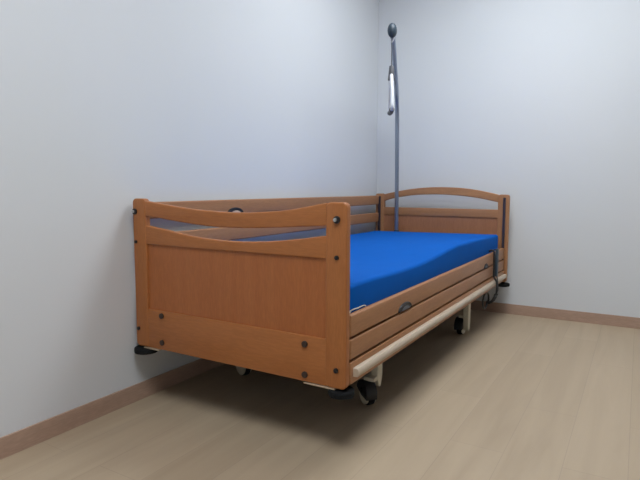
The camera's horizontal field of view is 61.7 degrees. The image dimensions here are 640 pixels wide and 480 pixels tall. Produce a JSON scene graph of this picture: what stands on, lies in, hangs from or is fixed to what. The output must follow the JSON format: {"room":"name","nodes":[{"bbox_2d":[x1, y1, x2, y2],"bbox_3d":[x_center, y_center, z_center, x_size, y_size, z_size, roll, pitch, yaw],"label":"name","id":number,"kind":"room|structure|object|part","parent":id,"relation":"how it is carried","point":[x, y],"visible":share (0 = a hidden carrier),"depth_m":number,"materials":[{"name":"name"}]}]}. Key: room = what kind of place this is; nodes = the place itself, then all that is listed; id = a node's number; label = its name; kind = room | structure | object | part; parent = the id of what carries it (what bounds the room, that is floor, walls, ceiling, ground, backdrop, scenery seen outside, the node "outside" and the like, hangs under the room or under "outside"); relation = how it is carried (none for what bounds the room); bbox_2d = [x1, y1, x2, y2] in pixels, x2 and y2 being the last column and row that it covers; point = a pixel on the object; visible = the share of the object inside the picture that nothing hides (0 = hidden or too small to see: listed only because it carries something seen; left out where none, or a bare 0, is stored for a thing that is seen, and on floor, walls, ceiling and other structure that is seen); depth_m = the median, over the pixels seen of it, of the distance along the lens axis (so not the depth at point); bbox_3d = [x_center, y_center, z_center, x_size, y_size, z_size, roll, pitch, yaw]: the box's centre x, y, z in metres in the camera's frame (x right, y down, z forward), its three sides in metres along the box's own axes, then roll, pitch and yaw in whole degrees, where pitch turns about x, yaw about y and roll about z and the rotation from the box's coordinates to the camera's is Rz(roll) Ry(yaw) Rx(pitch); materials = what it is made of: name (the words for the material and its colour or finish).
{"room":"hospital room","nodes":[
{"label":"hospital room","id":0,"kind":"room"},
{"bbox_2d":[0,0,378,436],"bbox_3d":[-1.063,-0.633,1.850,0.100,2.750,6.123,3,7,30],"label":"wall","id":1,"kind":"structure","parent":0,"point":[106,105],"depth_m":2.24,"materials":[{"name":"white paint"}]},
{"bbox_2d":[0,358,224,459],"bbox_3d":[-1.020,0.701,1.954,0.009,0.074,5.923,3,7,30],"label":"baseboard","id":2,"kind":"structure","parent":1,"relation":"attached to","point":[15,442],"depth_m":2.15,"materials":[{"name":"laminate"}]},
{"bbox_2d":[0,309,639,479],"bbox_3d":[1.059,0.912,0.761,5.082,0.100,6.176,3,7,31],"label":"floor","id":3,"kind":"structure","parent":0,"point":[510,396],"depth_m":2.11,"materials":[{"name":"brown wood"}]},
{"bbox_2d":[131,187,509,404],"bbox_3d":[0.286,0.164,3.063,1.071,0.932,2.507,3,7,31],"label":"bed","id":4,"kind":"object","parent":3,"relation":"on","point":[281,308],"visible":0.92,"depth_m":2.07,"materials":[{"name":"brown wood"}]},
{"bbox_3d":[-0.748,0.139,2.266,0.074,0.628,0.028,3,7,31],"label":"post","id":5,"kind":"part","parent":4,"relation":"part of","materials":[{"name":"brown wood"}]},
{"bbox_3d":[-0.695,0.456,2.283,0.090,0.004,0.062,3,7,31],"label":"mounting plate","id":6,"kind":"part","parent":4,"relation":"part of","materials":[{"name":"metal"}]},
{"bbox_3d":[-0.345,0.001,2.012,0.871,0.078,0.024,3,7,31],"label":"rail","id":7,"kind":"part","parent":4,"relation":"part of","materials":[{"name":"brown wood"}]},
{"bbox_3d":[-0.345,-0.097,2.002,0.871,0.101,0.024,3,7,31],"label":"rail","id":8,"kind":"part","parent":4,"relation":"part of","materials":[{"name":"brown wood"}]},
{"bbox_3d":[-0.343,0.240,2.035,0.895,0.451,0.010,3,7,31],"label":"footboard","id":9,"kind":"part","parent":4,"relation":"part of","materials":[{"name":"brown wood"}]},
{"bbox_3d":[-0.142,-0.222,3.277,0.024,0.072,2.352,3,7,31],"label":"rail","id":10,"kind":"part","parent":4,"relation":"part of","materials":[{"name":"brown wood"}]},
{"bbox_3d":[-0.142,-0.086,3.291,0.024,0.072,2.352,3,7,31],"label":"rail","id":11,"kind":"part","parent":4,"relation":"part of","materials":[{"name":"brown wood"}]},
{"bbox_3d":[0.011,0.499,1.865,0.125,0.004,0.062,3,7,31],"label":"mounting plate","id":12,"kind":"part","parent":4,"relation":"part of","materials":[{"name":"metal"}]},
{"bbox_3d":[0.059,0.189,1.788,0.079,0.628,0.028,3,7,31],"label":"post","id":13,"kind":"part","parent":4,"relation":"part of","materials":[{"name":"brown wood"}]},
{"bbox_2d":[357,379,376,400],"bbox_3d":[0.199,0.634,2.298,0.055,0.072,0.109,-2,6,-19],"label":"caster wheel","id":14,"kind":"object","parent":4,"relation":"attached to","point":[367,388],"depth_m":2.26,"materials":[{"name":"black plastic"}]},
{"bbox_3d":[0.487,-0.061,4.331,0.072,0.628,0.032,3,7,31],"label":"post","id":15,"kind":"part","parent":4,"relation":"part of","materials":[{"name":"brown wood"}]},
{"bbox_2d":[387,23,398,231],"bbox_3d":[0.502,-0.554,3.630,0.079,1.531,1.050,1,6,11],"label":"pole","id":16,"kind":"object","parent":4,"relation":"attached to","point":[392,29],"depth_m":3.78,"materials":[{"name":"silver metal"}]},
{"bbox_3d":[0.424,-0.982,3.179,0.041,0.467,0.216,0,6,1],"label":"grab handle","id":17,"kind":"part","parent":16,"relation":"part of","materials":[{"name":"white plastic"}]},
{"bbox_2d":[350,231,497,312],"bbox_3d":[0.263,0.093,3.017,0.950,0.164,2.255,3,7,31],"label":"mattress","id":18,"kind":"object","parent":4,"relation":"on","point":[383,264],"visible":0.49,"depth_m":2.66,"materials":[{"name":"blue fabric"}]},
{"bbox_3d":[0.696,0.274,2.815,0.022,0.071,2.355,3,7,31],"label":"rail","id":19,"kind":"part","parent":4,"relation":"part of","materials":[{"name":"brown wood"}]},
{"bbox_3d":[0.697,0.193,2.807,0.022,0.076,2.355,3,7,31],"label":"rail","id":20,"kind":"part","parent":4,"relation":"part of","materials":[{"name":"brown wood"}]},
{"bbox_3d":[0.720,0.353,2.814,0.023,0.030,2.339,3,7,31],"label":"accessory rail","id":21,"kind":"part","parent":4,"relation":"part of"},
{"bbox_3d":[0.898,0.032,4.094,0.910,0.466,0.016,3,7,31],"label":"headboard","id":22,"kind":"part","parent":4,"relation":"part of","materials":[{"name":"brown wood"}]},
{"bbox_3d":[0.898,-0.211,4.069,0.894,0.060,0.029,3,7,31],"label":"rail","id":23,"kind":"part","parent":4,"relation":"part of","materials":[{"name":"brown wood"}]},
{"bbox_3d":[0.899,-0.342,4.057,0.970,0.117,0.028,3,7,31],"label":"arched rail","id":24,"kind":"part","parent":4,"relation":"part of","materials":[{"name":"brown wood"}]},
{"bbox_2d":[454,316,463,329],"bbox_3d":[0.892,0.526,3.410,0.055,0.072,0.109,3,7,31],"label":"caster wheel","id":25,"kind":"object","parent":4,"relation":"attached to","point":[459,321],"depth_m":3.37,"materials":[{"name":"black plastic"}]},
{"bbox_2d":[482,249,498,308],"bbox_3d":[1.119,0.254,3.482,0.070,0.382,0.257,3,7,31],"label":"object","id":26,"kind":"object","parent":4,"relation":"hanging from","point":[495,253],"visible":0.98,"depth_m":3.50,"materials":[{"name":"grey plastic"}]},
{"bbox_3d":[1.107,0.345,3.489,0.238,0.198,0.058,-5,7,-40],"label":"cord","id":27,"kind":"part","parent":26,"relation":"part of","materials":[{"name":"black plastic"}]},
{"bbox_3d":[1.311,-0.011,3.843,0.077,0.628,0.032,3,7,31],"label":"post","id":28,"kind":"part","parent":4,"relation":"part of","materials":[{"name":"brown wood"}]},
{"bbox_2d":[377,0,639,317],"bbox_3d":[2.576,-0.758,3.212,4.818,2.750,0.100,3,7,30],"label":"wall","id":29,"kind":"structure","parent":0,"point":[536,103],"depth_m":3.79,"materials":[{"name":"white paint"}]},
{"bbox_2d":[471,300,639,328],"bbox_3d":[2.549,0.578,3.295,4.808,0.074,0.009,3,7,30],"label":"baseboard","id":30,"kind":"structure","parent":29,"relation":"attached to","point":[559,314],"depth_m":3.78,"materials":[{"name":"laminate"}]}
]}

